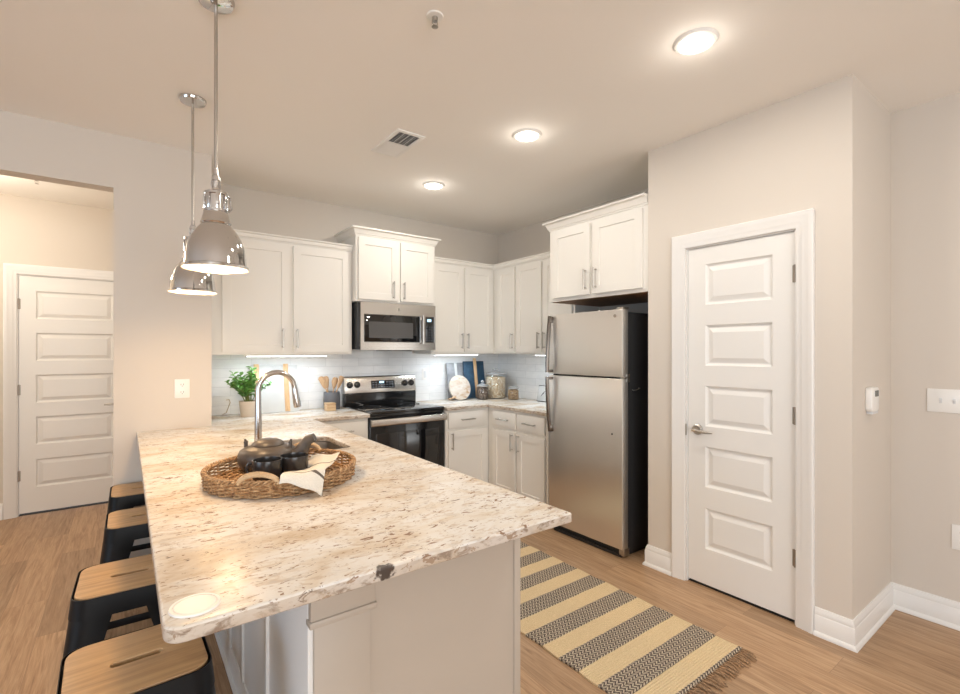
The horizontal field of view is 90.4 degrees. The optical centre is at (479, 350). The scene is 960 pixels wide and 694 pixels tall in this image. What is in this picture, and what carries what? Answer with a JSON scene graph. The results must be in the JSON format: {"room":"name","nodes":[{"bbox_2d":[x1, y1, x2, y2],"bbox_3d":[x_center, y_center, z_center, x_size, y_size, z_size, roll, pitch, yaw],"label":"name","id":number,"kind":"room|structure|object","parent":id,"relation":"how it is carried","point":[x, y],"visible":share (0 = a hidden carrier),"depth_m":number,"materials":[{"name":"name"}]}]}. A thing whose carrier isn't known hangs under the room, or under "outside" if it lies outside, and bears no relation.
{"room":"kitchen","nodes":[
{"label":"kitchen","id":0,"kind":"room"},
{"bbox_2d":[0,194,112,502],"bbox_3d":[-4.048,0.049,4.069,2.356,2.743,0.100,0,0,-37],"label":"wall","id":1,"kind":"structure","parent":0,"point":[39,232],"depth_m":4.19,"materials":[{"name":"beige paint"}]},
{"bbox_2d":[0,503,2,519],"bbox_3d":[-4.010,1.352,4.018,2.356,0.136,0.026,0,0,-37],"label":"baseboard","id":2,"kind":"structure","parent":1,"relation":"attached to","point":[1,504],"depth_m":4.01,"materials":[{"name":"white paint"}]},
{"bbox_2d":[3,263,112,519],"bbox_3d":[-3.671,0.339,4.334,0.934,2.162,0.124,0,0,-37],"label":"trim","id":3,"kind":"structure","parent":1,"relation":"attached to","point":[11,272],"depth_m":4.04,"materials":[{"name":"white paint"}]},
{"bbox_2d":[18,275,112,513],"bbox_3d":[-3.651,0.375,4.301,0.758,2.050,0.104,0,0,-37],"label":"door","id":4,"kind":"structure","parent":1,"relation":"in","point":[65,387],"depth_m":4.27,"materials":[{"name":"white paint"}]},
{"bbox_2d":[0,110,211,557],"bbox_3d":[-4.292,0.049,1.806,5.666,2.743,0.680,0,0,-37],"label":"wall","id":5,"kind":"structure","parent":0,"point":[161,337],"depth_m":2.99,"materials":[{"name":"beige paint"}]},
{"bbox_2d":[174,379,189,397],"bbox_3d":[-1.948,0.246,3.119,0.085,0.124,0.009,0,0,-37],"label":"wall outlet","id":6,"kind":"object","parent":5,"relation":"attached to","point":[181,386],"visible":1,"depth_m":3.12,"materials":[{"name":"white plastic"}]},
{"bbox_2d":[212,182,497,415],"bbox_3d":[-0.965,0.049,4.640,3.054,2.743,0.100,0,0,-37],"label":"wall","id":7,"kind":"structure","parent":0,"point":[252,210],"depth_m":4.27,"materials":[{"name":"beige paint"}]},
{"bbox_2d":[212,229,352,354],"bbox_3d":[-1.611,-0.436,3.863,1.083,0.928,0.374,0,0,-37],"label":"upper cabinet","id":8,"kind":"object","parent":7,"relation":"attached to","point":[294,297],"visible":0.89,"depth_m":3.73,"materials":[{"name":"white paint"}]},
{"bbox_2d":[246,354,326,356],"bbox_3d":[-1.531,0.036,3.808,0.615,0.016,0.030,0,0,-37],"label":"light","id":9,"kind":"object","parent":8,"relation":"attached to","point":[301,354],"visible":0.9,"depth_m":3.78,"materials":[{"name":"white plastic"}]},
{"bbox_2d":[246,356,291,356],"bbox_3d":[-1.531,0.042,3.808,0.607,0.004,0.024,0,0,-37],"label":"diffuser","id":10,"kind":"object","parent":9,"relation":"attached to","point":[246,356],"depth_m":3.71,"materials":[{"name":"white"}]},
{"bbox_2d":[212,349,552,415],"bbox_3d":[-0.543,0.395,3.988,2.954,0.850,1.450,0,0,-37],"label":"backsplash","id":11,"kind":"structure","parent":7,"relation":"attached to","point":[525,372],"depth_m":4.52,"materials":[{"name":"white tile"}]},
{"bbox_2d":[334,225,440,305],"bbox_3d":[-0.839,-0.735,4.386,0.864,0.625,0.454,0,0,-37],"label":"upper cabinet","id":12,"kind":"object","parent":7,"relation":"attached to","point":[391,267],"visible":0.97,"depth_m":4.20,"materials":[{"name":"white paint"}]},
{"bbox_2d":[352,302,434,350],"bbox_3d":[-0.828,-0.209,4.384,0.756,0.418,0.447,0,0,-37],"label":"microwave","id":13,"kind":"object","parent":12,"relation":"attached to","point":[375,326],"visible":0.99,"depth_m":4.20,"materials":[{"name":"grey metal"}]},
{"bbox_2d":[422,369,427,379],"bbox_3d":[-0.560,0.237,4.862,0.072,0.115,0.008,0,0,-37],"label":"wall outlet","id":14,"kind":"object","parent":7,"relation":"attached to","point":[424,371],"visible":1,"depth_m":4.86,"materials":[{"name":"white plastic"}]},
{"bbox_2d":[414,257,493,353],"bbox_3d":[-0.242,-0.436,4.880,0.767,0.928,0.374,0,0,-37],"label":"upper cabinet","id":15,"kind":"object","parent":7,"relation":"attached to","point":[464,290],"visible":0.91,"depth_m":4.75,"materials":[{"name":"white paint"}]},
{"bbox_2d":[434,354,477,355],"bbox_3d":[-0.233,0.036,4.773,0.520,0.016,0.030,0,0,-37],"label":"light","id":16,"kind":"object","parent":15,"relation":"attached to","point":[434,354],"visible":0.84,"depth_m":4.72,"materials":[{"name":"white plastic"}]},
{"bbox_2d":[0,0,959,234],"bbox_3d":[-1.211,-1.363,0.053,8.920,0.080,9.930,0,0,-37],"label":"ceiling","id":17,"kind":"structure","parent":0,"point":[307,89],"depth_m":2.31,"materials":[{"name":"white paint"}]},
{"bbox_2d":[167,93,216,294],"bbox_3d":[-1.510,-0.815,2.506,0.224,1.016,0.224,0,0,-37],"label":"pendant lamp","id":18,"kind":"object","parent":17,"relation":"hanging from","point":[182,281],"visible":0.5,"depth_m":2.47,"materials":[{"name":"silver metal"}]},
{"bbox_2d":[181,0,248,273],"bbox_3d":[-0.993,-0.815,1.792,0.224,1.016,0.224,0,0,-37],"label":"pendant lamp","id":19,"kind":"object","parent":17,"relation":"hanging from","point":[213,246],"visible":1,"depth_m":1.76,"materials":[{"name":"silver metal"}]},
{"bbox_2d":[371,128,424,157],"bbox_3d":[-0.527,-1.318,3.042,0.188,0.009,0.388,0,0,-37],"label":"ceiling vent","id":20,"kind":"object","parent":17,"relation":"in","point":[400,141],"visible":1,"depth_m":3.02,"materials":[{"name":"white plastic"}]},
{"bbox_2d":[422,181,444,189],"bbox_3d":[-0.370,-1.317,3.799,0.182,0.012,0.182,0,0,-37],"label":"recessed light","id":21,"kind":"object","parent":17,"relation":"in","point":[433,185],"visible":1,"depth_m":3.78,"materials":[{"name":"white plastic"}]},
{"bbox_2d":[426,10,443,28],"bbox_3d":[-0.178,-1.300,1.882,0.068,0.045,0.068,0,0,-37],"label":"sprinkler","id":22,"kind":"object","parent":17,"relation":"attached to","point":[435,16],"visible":1,"depth_m":1.87,"materials":[{"name":"white plastic"}]},
{"bbox_2d":[512,128,541,141],"bbox_3d":[0.288,-1.317,2.918,0.182,0.012,0.182,0,0,-37],"label":"recessed light","id":23,"kind":"object","parent":17,"relation":"in","point":[525,134],"visible":1,"depth_m":2.90,"materials":[{"name":"white plastic"}]},
{"bbox_2d":[673,27,718,55],"bbox_3d":[0.921,-1.317,2.038,0.182,0.012,0.182,0,0,-37],"label":"recessed light","id":24,"kind":"object","parent":17,"relation":"in","point":[695,41],"visible":1,"depth_m":2.02,"materials":[{"name":"white plastic"}]},
{"bbox_2d":[0,503,959,693],"bbox_3d":[-1.211,1.460,0.053,8.920,0.080,9.930,0,0,-37],"label":"floor","id":25,"kind":"structure","parent":0,"point":[42,555],"depth_m":2.41,"materials":[{"name":"brown wood"}]},
{"bbox_2d":[19,501,107,515],"bbox_3d":[-3.684,1.418,4.351,0.762,0.004,0.080,0,0,-37],"label":"threshold","id":26,"kind":"object","parent":25,"relation":"on","point":[30,513],"depth_m":4.29,"materials":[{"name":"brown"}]},
{"bbox_2d":[62,554,160,658],"bbox_3d":[-1.280,1.115,1.746,0.450,0.610,0.450,0,0,-35],"label":"bar stool","id":27,"kind":"object","parent":25,"relation":"on","point":[100,591],"visible":0.48,"depth_m":1.62,"materials":[{"name":"black metal"}]},
{"bbox_2d":[100,506,150,629],"bbox_3d":[-1.661,1.115,2.370,0.450,0.610,0.450,0,0,-37],"label":"bar stool","id":28,"kind":"object","parent":25,"relation":"on","point":[122,527],"visible":0.31,"depth_m":2.20,"materials":[{"name":"black metal"}]},
{"bbox_2d":[100,482,150,559],"bbox_3d":[-2.008,1.115,2.841,0.450,0.610,0.450,0,0,-37],"label":"bar stool","id":29,"kind":"object","parent":25,"relation":"on","point":[130,495],"visible":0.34,"depth_m":2.70,"materials":[{"name":"black metal"}]},
{"bbox_2d":[56,623,215,693],"bbox_3d":[-0.906,1.115,1.260,0.450,0.610,0.450,0,0,-38],"label":"bar stool","id":30,"kind":"object","parent":25,"relation":"on","point":[140,661],"visible":0.78,"depth_m":1.23,"materials":[{"name":"brown wood"}]},
{"bbox_2d":[322,418,367,438],"bbox_3d":[-1.265,0.979,3.937,0.482,0.882,0.661,0,0,-37],"label":"base cabinet","id":31,"kind":"object","parent":25,"relation":"on","point":[359,427],"visible":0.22,"depth_m":3.78,"materials":[{"name":"white paint"}]},
{"bbox_2d":[214,538,519,693],"bbox_3d":[-1.031,0.979,2.628,0.768,0.882,3.027,0,0,-37],"label":"base cabinet","id":32,"kind":"object","parent":25,"relation":"on","point":[452,626],"visible":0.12,"depth_m":1.44,"materials":[{"name":"beige paint"}]},
{"bbox_2d":[137,407,570,643],"bbox_3d":[-0.915,0.522,2.601,1.525,0.032,3.211,0,0,-37],"label":"countertop","id":33,"kind":"structure","parent":32,"relation":"on","point":[400,513],"depth_m":1.40,"materials":[{"name":"stone"}]},
{"bbox_2d":[168,593,220,617],"bbox_3d":[-0.566,0.504,0.948,0.091,0.004,0.091,0,0,-37],"label":"outlet","id":34,"kind":"object","parent":33,"relation":"attached to","point":[194,605],"visible":1,"depth_m":0.94,"materials":[{"name":"white plastic"}]},
{"bbox_2d":[224,366,271,416],"bbox_3d":[-1.823,0.311,3.717,0.287,0.390,0.311,0,0,38],"label":"potted plant","id":35,"kind":"object","parent":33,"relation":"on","point":[247,406],"visible":0.99,"depth_m":3.65,"materials":[{"name":"green plant"}]},
{"bbox_2d":[250,364,298,412],"bbox_3d":[-1.698,0.307,3.954,0.368,0.399,0.093,0,0,-37],"label":"serving board","id":36,"kind":"object","parent":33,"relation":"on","point":[277,397],"visible":0.73,"depth_m":3.95,"materials":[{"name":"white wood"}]},
{"bbox_2d":[254,370,300,440],"bbox_3d":[-1.050,0.302,2.480,0.245,0.407,0.109,0,0,-37],"label":"kitchen faucet","id":37,"kind":"object","parent":33,"relation":"on","point":[295,395],"visible":0.76,"depth_m":2.44,"materials":[{"name":"silver metal"}]},
{"bbox_2d":[200,442,355,499],"bbox_3d":[-0.784,0.457,1.894,0.566,0.096,0.566,0,0,26],"label":"wicker tray","id":38,"kind":"object","parent":33,"relation":"on","point":[235,483],"visible":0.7,"depth_m":1.70,"materials":[{"name":"brown wicker"}]},
{"bbox_2d":[245,456,282,480],"bbox_3d":[-0.820,0.454,1.831,0.117,0.076,0.109,0,0,34],"label":"mug","id":39,"kind":"object","parent":38,"relation":"on","point":[270,464],"visible":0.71,"depth_m":1.80,"materials":[{"name":"black ceramic"}]},
{"bbox_2d":[237,433,316,471],"bbox_3d":[-0.870,0.419,2.023,0.286,0.144,0.249,0,0,-37],"label":"teapot","id":40,"kind":"object","parent":38,"relation":"on","point":[270,446],"visible":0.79,"depth_m":1.96,"materials":[{"name":"ceramic"}]},
{"bbox_2d":[279,452,308,472],"bbox_3d":[-0.738,0.454,1.909,0.122,0.076,0.109,0,0,-37],"label":"mug","id":41,"kind":"object","parent":38,"relation":"on","point":[294,461],"visible":0.59,"depth_m":1.87,"materials":[{"name":"black ceramic"}]},
{"bbox_2d":[279,452,339,495],"bbox_3d":[-0.635,0.461,1.834,0.134,0.083,0.444,0,0,-6],"label":"napkin","id":42,"kind":"object","parent":38,"relation":"on","point":[311,478],"visible":0.98,"depth_m":1.67,"materials":[{"name":"fabric"}]},
{"bbox_2d":[293,441,341,448],"bbox_3d":[-0.941,0.641,2.578,0.389,0.206,0.444,0,0,-37],"label":"sink","id":43,"kind":"object","parent":33,"relation":"in","point":[323,444],"visible":0.04,"depth_m":2.81,"materials":[{"name":"silver metal"}]},
{"bbox_2d":[324,402,335,410],"bbox_3d":[-1.272,0.472,4.042,0.082,0.068,0.078,0,0,-37],"label":"box","id":44,"kind":"object","parent":33,"relation":"on","point":[329,406],"visible":1,"depth_m":4.01,"materials":[{"name":"brown wood"}]},
{"bbox_2d":[324,391,339,408],"bbox_3d":[-1.296,0.431,4.170,0.138,0.149,0.138,0,0,-37],"label":"utensil crock","id":45,"kind":"object","parent":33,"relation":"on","point":[330,396],"visible":0.56,"depth_m":4.12,"materials":[{"name":"grey stone"}]},
{"bbox_2d":[318,376,327,391],"bbox_3d":[-1.324,0.353,4.112,0.145,0.275,0.019,0,0,-37],"label":"wooden spatula","id":46,"kind":"object","parent":45,"relation":"in","point":[321,379],"visible":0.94,"depth_m":4.09,"materials":[{"name":"brown wood"}]},
{"bbox_2d":[324,376,328,391],"bbox_3d":[-1.341,0.354,4.179,0.073,0.270,0.021,0,0,-37],"label":"wooden spoon","id":47,"kind":"object","parent":45,"relation":"in","point":[326,378],"visible":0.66,"depth_m":4.17,"materials":[{"name":"brown wood"}]},
{"bbox_2d":[332,377,337,391],"bbox_3d":[-1.282,0.359,4.188,0.072,0.260,0.021,0,0,-37],"label":"wooden spoon","id":48,"kind":"object","parent":45,"relation":"in","point":[334,379],"visible":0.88,"depth_m":4.18,"materials":[{"name":"brown wood"}]},
{"bbox_2d":[336,376,343,391],"bbox_3d":[-1.252,0.353,4.188,0.123,0.273,0.019,0,0,-37],"label":"wooden spatula","id":49,"kind":"object","parent":45,"relation":"in","point":[341,378],"visible":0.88,"depth_m":4.20,"materials":[{"name":"brown wood"}]},
{"bbox_2d":[342,375,446,466],"bbox_3d":[-0.775,0.827,4.305,0.728,1.185,0.648,0,0,-37],"label":"range","id":50,"kind":"object","parent":25,"relation":"on","point":[399,422],"visible":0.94,"depth_m":4.21,"materials":[{"name":"black metal"}]},
{"bbox_2d":[345,401,443,414],"bbox_3d":[-0.770,0.509,4.298,0.722,0.021,0.532,0,0,-37],"label":"cooktop","id":51,"kind":"object","parent":50,"relation":"in","point":[373,407],"depth_m":4.22,"materials":[{"name":"black glass"}]},
{"bbox_2d":[442,407,487,482],"bbox_3d":[-0.281,0.979,4.669,0.487,0.882,0.661,0,0,-37],"label":"base cabinet","id":52,"kind":"object","parent":25,"relation":"on","point":[465,430],"visible":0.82,"depth_m":4.43,"materials":[{"name":"white paint"}]},
{"bbox_2d":[488,407,548,504],"bbox_3d":[0.545,0.979,4.433,0.666,0.882,0.815,0,0,-37],"label":"base cabinet","id":53,"kind":"object","parent":25,"relation":"on","point":[518,442],"visible":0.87,"depth_m":4.19,"materials":[{"name":"white paint"}]},
{"bbox_2d":[416,396,546,415],"bbox_3d":[0.190,0.522,4.542,1.095,0.032,1.413,0,0,-37],"label":"countertop","id":54,"kind":"structure","parent":53,"relation":"on","point":[529,406],"depth_m":4.51,"materials":[{"name":"stone"}]},
{"bbox_2d":[446,363,463,398],"bbox_3d":[-0.242,0.315,5.041,0.245,0.381,0.069,0,0,-37],"label":"serving board","id":55,"kind":"object","parent":54,"relation":"on","point":[452,369],"visible":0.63,"depth_m":5.01,"materials":[{"name":"grey stone"}]},
{"bbox_2d":[448,375,470,399],"bbox_3d":[-0.216,0.378,4.900,0.278,0.254,0.080,0,0,-37],"label":"round board","id":56,"kind":"object","parent":54,"relation":"on","point":[459,386],"visible":1,"depth_m":4.89,"materials":[{"name":"stone"}]},
{"bbox_2d":[462,361,484,398],"bbox_3d":[-0.060,0.308,5.145,0.272,0.395,0.068,0,0,-37],"label":"serving board","id":57,"kind":"object","parent":54,"relation":"on","point":[468,370],"visible":0.6,"depth_m":5.12,"materials":[{"name":"blue wood"}]},
{"bbox_2d":[473,358,477,396],"bbox_3d":[-0.044,0.286,5.143,0.038,0.418,0.068,0,0,-37],"label":"wooden stick","id":58,"kind":"object","parent":54,"relation":"on","point":[474,359],"visible":0.76,"depth_m":5.14,"materials":[{"name":"brown wood"}]},
{"bbox_2d":[537,385,545,401],"bbox_3d":[0.631,0.426,4.761,0.044,0.161,0.150,0,0,-37],"label":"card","id":59,"kind":"object","parent":54,"relation":"on","point":[541,396],"visible":0.65,"depth_m":4.77,"materials":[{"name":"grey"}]},
{"bbox_3d":[0.168,0.345,5.146,0.220,0.321,0.220,0,0,-37],"label":"glass jar","id":60,"kind":"object","parent":54,"relation":"on","visible":0},
{"bbox_2d":[486,376,504,397],"bbox_3d":[0.168,0.383,5.146,0.210,0.232,0.210,0,0,-37],"label":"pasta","id":61,"kind":"object","parent":60,"relation":"in","point":[496,384],"visible":0.92,"depth_m":5.05,"materials":[{"name":"beige food"}]},
{"bbox_3d":[0.026,0.404,4.991,0.128,0.204,0.128,0,0,-37],"label":"glass jar","id":62,"kind":"object","parent":54,"relation":"on","visible":0},
{"bbox_2d":[477,387,487,398],"bbox_3d":[0.026,0.435,4.991,0.118,0.126,0.118,0,0,-37],"label":"beans","id":63,"kind":"object","parent":62,"relation":"in","point":[482,392],"visible":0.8,"depth_m":4.94,"materials":[{"name":"brown food"}]},
{"bbox_2d":[545,307,647,557],"bbox_3d":[1.006,0.559,3.697,0.764,1.722,0.710,0,0,-37],"label":"refrigerator","id":64,"kind":"object","parent":25,"relation":"on","point":[596,392],"visible":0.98,"depth_m":3.41,"materials":[{"name":"grey metal"}]},
{"bbox_2d":[520,541,756,693],"bbox_3d":[0.413,1.412,2.757,0.758,0.013,1.956,0,0,-37],"label":"runner rug","id":65,"kind":"object","parent":25,"relation":"on","point":[620,642],"visible":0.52,"depth_m":2.35,"materials":[{"name":"fabric"}]},
{"bbox_2d":[498,92,959,601],"bbox_3d":[2.711,0.049,2.170,0.100,2.743,8.250,0,0,-37],"label":"wall","id":66,"kind":"structure","parent":0,"point":[925,137],"depth_m":2.55,"materials":[{"name":"beige paint"}]},
{"bbox_2d":[493,260,516,353],"bbox_3d":[0.358,-0.436,4.935,0.374,0.928,0.365,0,0,-37],"label":"upper cabinet","id":67,"kind":"object","parent":66,"relation":"attached to","point":[504,272],"visible":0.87,"depth_m":4.83,"materials":[{"name":"white paint"}]},
{"bbox_2d":[514,251,598,353],"bbox_3d":[0.695,-0.436,4.481,0.374,0.928,0.764,0,0,-37],"label":"upper cabinet","id":68,"kind":"object","parent":66,"relation":"attached to","point":[533,305],"visible":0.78,"depth_m":4.49,"materials":[{"name":"white paint"}]},
{"bbox_2d":[542,193,647,306],"bbox_3d":[1.062,-0.721,3.731,0.678,0.651,0.962,0,0,-37],"label":"upper cabinet","id":69,"kind":"object","parent":66,"relation":"attached to","point":[599,255],"visible":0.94,"depth_m":3.49,"materials":[{"name":"white paint"}]},
{"bbox_2d":[813,582,959,652],"bbox_3d":[3.399,1.352,0.607,0.661,0.136,4.919,0,0,-37],"label":"baseboard","id":70,"kind":"structure","parent":66,"relation":"attached to","point":[852,635],"depth_m":2.44,"materials":[{"name":"white paint"}]},
{"bbox_2d":[927,388,959,413],"bbox_3d":[2.419,0.259,2.464,0.018,0.122,0.163,0,0,-37],"label":"light switch","id":71,"kind":"object","parent":66,"relation":"attached to","point":[938,400],"visible":1,"depth_m":2.48,"materials":[{"name":"white plastic"}]},
{"bbox_2d":[952,524,959,549],"bbox_3d":[2.454,0.954,2.424,0.009,0.128,0.080,0,0,-37],"label":"wall outlet","id":72,"kind":"object","parent":66,"relation":"attached to","point":[955,528],"visible":1,"depth_m":2.44,"materials":[{"name":"white plastic"}]},
{"bbox_2d":[648,74,890,619],"bbox_3d":[1.702,0.049,2.910,0.635,2.743,1.109,0,0,-37],"label":"wall","id":73,"kind":"structure","parent":0,"point":[826,148],"depth_m":2.47,"materials":[{"name":"beige paint"}]},
{"bbox_2d":[642,544,671,575],"bbox_3d":[1.172,1.352,3.111,0.076,0.136,0.206,0,0,-37],"label":"baseboard","id":74,"kind":"structure","parent":73,"relation":"attached to","point":[660,560],"depth_m":3.09,"materials":[{"name":"white paint"}]},
{"bbox_2d":[685,231,795,619],"bbox_3d":[1.454,0.389,2.711,0.104,2.026,0.607,0,0,-37],"label":"door","id":75,"kind":"structure","parent":73,"relation":"in","point":[742,409],"depth_m":2.69,"materials":[{"name":"white paint"}]},
{"bbox_2d":[689,578,794,622],"bbox_3d":[1.504,1.418,2.746,0.080,0.004,0.600,0,0,-37],"label":"door gap","id":76,"kind":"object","parent":73,"relation":"attached to","point":[693,580],"depth_m":2.70,"materials":[{"name":"grey"}]},
{"bbox_2d":[672,208,814,633],"bbox_3d":[1.486,0.352,2.733,0.124,2.136,0.772,0,0,-37],"label":"trim","id":77,"kind":"structure","parent":73,"relation":"attached to","point":[802,222],"depth_m":2.46,"materials":[{"name":"white paint"}]},
{"bbox_2d":[865,387,878,414],"bbox_3d":[1.981,0.250,2.407,0.115,0.136,0.032,0,0,-37],"label":"thermostat","id":78,"kind":"object","parent":73,"relation":"attached to","point":[871,393],"visible":1,"depth_m":2.38,"materials":[{"name":"white plastic"}]},
{"bbox_3d":[0.347,0.433,4.961,0.120,0.146,0.120,0,0,-37],"label":"glass jar","id":79,"kind":"object","parent":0,"visible":0},
{"bbox_2d":[508,389,518,398],"bbox_3d":[0.347,0.446,4.961,0.110,0.104,0.110,0,0,-37],"label":"granola","id":80,"kind":"object","parent":79,"relation":"in","point":[512,393],"visible":1,"depth_m":4.92,"materials":[{"name":"brown food"}]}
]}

